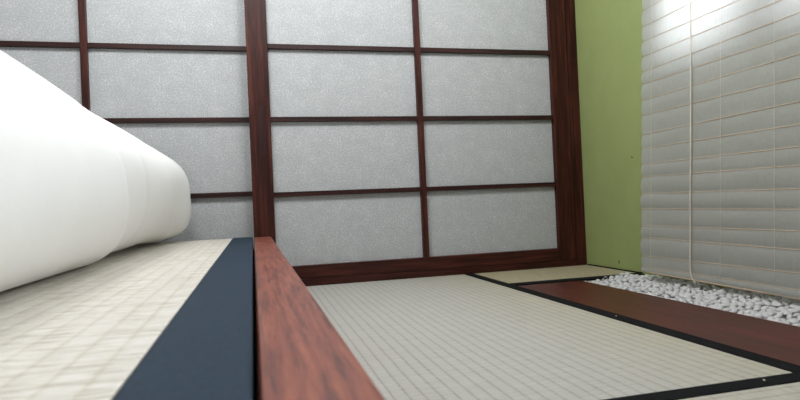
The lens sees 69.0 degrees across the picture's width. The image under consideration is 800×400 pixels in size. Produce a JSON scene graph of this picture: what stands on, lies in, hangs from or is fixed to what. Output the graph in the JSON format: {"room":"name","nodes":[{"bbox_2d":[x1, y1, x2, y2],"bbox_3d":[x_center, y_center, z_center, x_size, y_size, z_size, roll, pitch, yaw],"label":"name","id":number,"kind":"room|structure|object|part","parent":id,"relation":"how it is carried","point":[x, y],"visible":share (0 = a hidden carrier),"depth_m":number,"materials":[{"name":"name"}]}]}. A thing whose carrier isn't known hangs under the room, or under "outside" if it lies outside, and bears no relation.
{"room":"traditional dwelling","nodes":[
{"label":"traditional dwelling","id":0,"kind":"room"},
{"bbox_2d":[315,264,586,285],"bbox_3d":[-0.383,0.279,1.691,2.015,0.055,0.124,-2,0,-14],"label":"frame","id":1,"kind":"object","parent":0,"point":[586,264],"visible":0.11,"depth_m":1.75,"materials":[{"name":"brown wood"}]},
{"bbox_2d":[575,0,783,306],"bbox_3d":[1.002,-0.970,0.324,0.101,2.405,3.700,-2,0,-14],"label":"wall","id":2,"kind":"structure","parent":0,"point":[609,40],"depth_m":1.73,"materials":[{"name":"green paint"}]},
{"bbox_2d":[587,264,641,272],"bbox_3d":[0.638,0.205,1.744,0.005,0.003,0.266,-2,0,-14],"label":"baseboard","id":3,"kind":"structure","parent":2,"relation":"attached to","point":[587,264],"depth_m":1.73,"materials":[{"name":"black fabric"}]},
{"bbox_2d":[640,0,799,299],"bbox_3d":[0.717,-0.829,1.077,0.093,2.033,0.886,-2,0,-14],"label":"blind","id":4,"kind":"object","parent":2,"relation":"attached to","point":[720,199],"visible":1,"depth_m":1.23,"materials":[{"name":"white"}]},
{"bbox_3d":[0.637,-0.806,1.318,0.054,1.984,0.015,-2,0,-14],"label":"pull cord","id":5,"kind":"part","parent":4,"relation":"part of","materials":[{"name":"fabric"}]},
{"bbox_3d":[0.726,0.179,1.047,0.003,0.017,0.861,-2,0,-14],"label":"hem rod","id":6,"kind":"part","parent":4,"relation":"part of","materials":[{"name":"white wood"}]},
{"bbox_3d":[0.033,0.304,0.054,2.215,0.060,3.700,-2,0,-14],"label":"floor","id":7,"kind":"structure","parent":0,"visible":0},
{"bbox_2d":[306,273,799,399],"bbox_3d":[-0.086,0.260,1.124,0.923,0.056,1.114,-2,0,-14],"label":"mat","id":8,"kind":"object","parent":7,"relation":"on","point":[471,336],"visible":0.6,"depth_m":0.86,"materials":[{"name":"wicker"}]},
{"bbox_2d":[475,265,644,285],"bbox_3d":[0.450,0.241,1.684,0.391,0.056,0.293,-2,0,-14],"label":"mat","id":9,"kind":"object","parent":7,"relation":"on","point":[587,273],"visible":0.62,"depth_m":1.66,"materials":[{"name":"wicker"}]},
{"bbox_2d":[520,281,799,364],"bbox_3d":[0.631,0.225,0.558,0.190,0.054,1.978,-2,0,-14],"label":"plank","id":10,"kind":"object","parent":7,"relation":"on","point":[777,340],"visible":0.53,"depth_m":1.02,"materials":[{"name":"brown wood"}]},
{"bbox_2d":[603,372,799,399],"bbox_3d":[0.192,0.239,0.022,0.923,0.056,1.158,-2,0,-14],"label":"mat","id":11,"kind":"object","parent":7,"relation":"on","point":[786,386],"visible":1,"depth_m":0.64,"materials":[{"name":"wicker"}]},
{"bbox_3d":[0.823,0.234,0.606,0.206,0.020,1.978,-2,0,-14],"label":"floor","id":12,"kind":"structure","parent":7,"relation":"on","visible":0},
{"bbox_2d":[586,272,799,324],"bbox_3d":[0.692,0.210,1.117,0.202,0.042,0.952,-2,0,-14],"label":"pebble bed","id":13,"kind":"object","parent":12,"relation":"on","point":[647,284],"visible":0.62,"depth_m":1.39,"materials":[{"name":"white gravel"}]},
{"bbox_2d":[718,290,726,294],"bbox_3d":[0.686,0.197,1.238,0.019,0.012,0.012,-3,-1,22],"label":"pebble","id":14,"kind":"object","parent":13,"relation":"on","point":[724,292],"visible":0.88,"depth_m":1.23,"materials":[{"name":"white stone"}]},
{"bbox_2d":[737,302,744,307],"bbox_3d":[0.662,0.205,1.132,0.016,0.012,0.017,-2,0,-11],"label":"pebble","id":15,"kind":"object","parent":13,"relation":"on","point":[741,304],"visible":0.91,"depth_m":1.13,"materials":[{"name":"white stone"}]},
{"bbox_2d":[745,301,755,306],"bbox_3d":[0.676,0.203,1.123,0.017,0.014,0.017,-2,0,-12],"label":"pebble","id":16,"kind":"object","parent":13,"relation":"on","point":[749,303],"visible":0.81,"depth_m":1.12,"materials":[{"name":"white stone"}]},
{"bbox_2d":[754,313,763,318],"bbox_3d":[0.641,0.208,1.039,0.016,0.012,0.015,-3,0,19],"label":"pebble","id":17,"kind":"object","parent":13,"relation":"on","point":[757,315],"visible":0.71,"depth_m":1.03,"materials":[{"name":"white stone"}]},
{"bbox_2d":[764,302,772,306],"bbox_3d":[0.701,0.199,1.107,0.015,0.010,0.015,-3,0,9],"label":"pebble","id":18,"kind":"object","parent":13,"relation":"on","point":[766,303],"visible":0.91,"depth_m":1.10,"materials":[{"name":"white stone"}]},
{"bbox_2d":[766,311,775,316],"bbox_3d":[0.661,0.203,1.036,0.019,0.013,0.015,-2,-1,-29],"label":"pebble","id":19,"kind":"object","parent":13,"relation":"on","point":[771,313],"visible":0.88,"depth_m":1.03,"materials":[{"name":"white stone"}]},
{"bbox_2d":[772,318,781,321],"bbox_3d":[0.640,0.206,0.988,0.018,0.010,0.016,-2,-1,-23],"label":"pebble","id":20,"kind":"object","parent":13,"relation":"on","point":[774,319],"visible":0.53,"depth_m":0.99,"materials":[{"name":"white stone"}]},
{"bbox_2d":[772,303,783,307],"bbox_3d":[0.709,0.197,1.093,0.014,0.009,0.020,-2,-1,-31],"label":"pebble","id":21,"kind":"object","parent":13,"relation":"on","point":[777,305],"visible":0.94,"depth_m":1.09,"materials":[{"name":"white stone"}]},
{"bbox_2d":[773,314,782,317],"bbox_3d":[0.661,0.206,1.019,0.016,0.012,0.014,-3,-1,28],"label":"pebble","id":22,"kind":"object","parent":13,"relation":"on","point":[776,315],"visible":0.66,"depth_m":1.01,"materials":[{"name":"white stone"}]},
{"bbox_2d":[776,307,786,311],"bbox_3d":[0.692,0.200,1.056,0.013,0.011,0.019,-2,-1,-38],"label":"pebble","id":23,"kind":"object","parent":13,"relation":"on","point":[778,309],"visible":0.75,"depth_m":1.05,"materials":[{"name":"white stone"}]},
{"bbox_2d":[781,299,791,304],"bbox_3d":[0.738,0.196,1.110,0.015,0.014,0.017,-2,-1,-40],"label":"pebble","id":24,"kind":"object","parent":13,"relation":"on","point":[786,300],"visible":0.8,"depth_m":1.10,"materials":[{"name":"grey stone"}]},
{"bbox_2d":[789,319,799,323],"bbox_3d":[0.662,0.205,0.978,0.014,0.011,0.016,-2,0,-16],"label":"pebble","id":25,"kind":"object","parent":13,"relation":"on","point":[791,321],"visible":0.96,"depth_m":0.97,"materials":[{"name":"white stone"}]},
{"bbox_2d":[789,309,799,313],"bbox_3d":[0.700,0.198,1.032,0.017,0.009,0.017,-2,-1,-35],"label":"pebble","id":26,"kind":"object","parent":13,"relation":"on","point":[793,311],"visible":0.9,"depth_m":1.03,"materials":[{"name":"white stone"}]},
{"bbox_3d":[-0.727,0.282,0.364,0.692,0.056,2.273,-2,0,-14],"label":"mat","id":27,"kind":"object","parent":7,"relation":"on","visible":0},
{"bbox_2d":[253,236,384,399],"bbox_3d":[-0.561,0.173,0.420,0.986,0.148,2.196,-2,0,-14],"label":"frame","id":28,"kind":"object","parent":27,"relation":"on","point":[301,355],"visible":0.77,"depth_m":0.31,"materials":[{"name":"brown wood"}]},
{"bbox_2d":[0,237,255,399],"bbox_3d":[-0.566,0.133,0.431,0.890,0.070,2.169,-2,0,-14],"label":"mat","id":29,"kind":"object","parent":28,"relation":"on","point":[161,320],"visible":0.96,"depth_m":0.37,"materials":[{"name":"wicker"}]},
{"bbox_2d":[0,50,190,291],"bbox_3d":[-0.483,-0.022,0.786,0.250,0.240,1.522,-2,0,-14],"label":"bolster pillow","id":30,"kind":"object","parent":29,"relation":"on","point":[77,189],"visible":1,"depth_m":0.54,"materials":[{"name":"white fabric"}]},
{"bbox_3d":[-0.446,-0.894,1.744,2.015,2.405,0.234,-2,0,-14],"label":"wall","id":31,"kind":"structure","parent":0,"visible":0},
{"bbox_2d":[301,259,576,285],"bbox_3d":[-0.380,0.241,1.693,1.929,0.020,0.123,-2,0,-14],"label":"trim","id":32,"kind":"structure","parent":31,"relation":"attached to","point":[573,262],"depth_m":1.75,"materials":[{"name":"brown wood"}]},
{"bbox_2d":[0,0,254,254],"bbox_3d":[-0.862,-0.640,1.571,1.009,1.780,0.028,-2,0,-14],"label":"screen","id":33,"kind":"object","parent":32,"relation":"on","point":[171,75],"visible":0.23,"depth_m":1.62,"materials":[{"name":"paper"}]},
{"bbox_2d":[244,0,575,278],"bbox_3d":[0.040,-0.678,1.766,1.000,1.780,0.028,-2,0,-14],"label":"screen","id":34,"kind":"object","parent":32,"relation":"on","point":[387,136],"visible":0.9,"depth_m":1.75,"materials":[{"name":"paper"}]},
{"bbox_3d":[0.079,0.191,1.760,0.883,0.038,0.027,-2,0,-14],"label":"rail","id":35,"kind":"part","parent":34,"relation":"part of","materials":[{"name":"brown wood"}]},
{"bbox_2d":[564,0,586,264],"bbox_3d":[0.533,-0.689,1.943,0.037,1.800,0.120,-2,0,-14],"label":"trim","id":36,"kind":"structure","parent":31,"relation":"attached to","point":[570,22],"depth_m":1.88,"materials":[{"name":"brown wood"}]}
]}

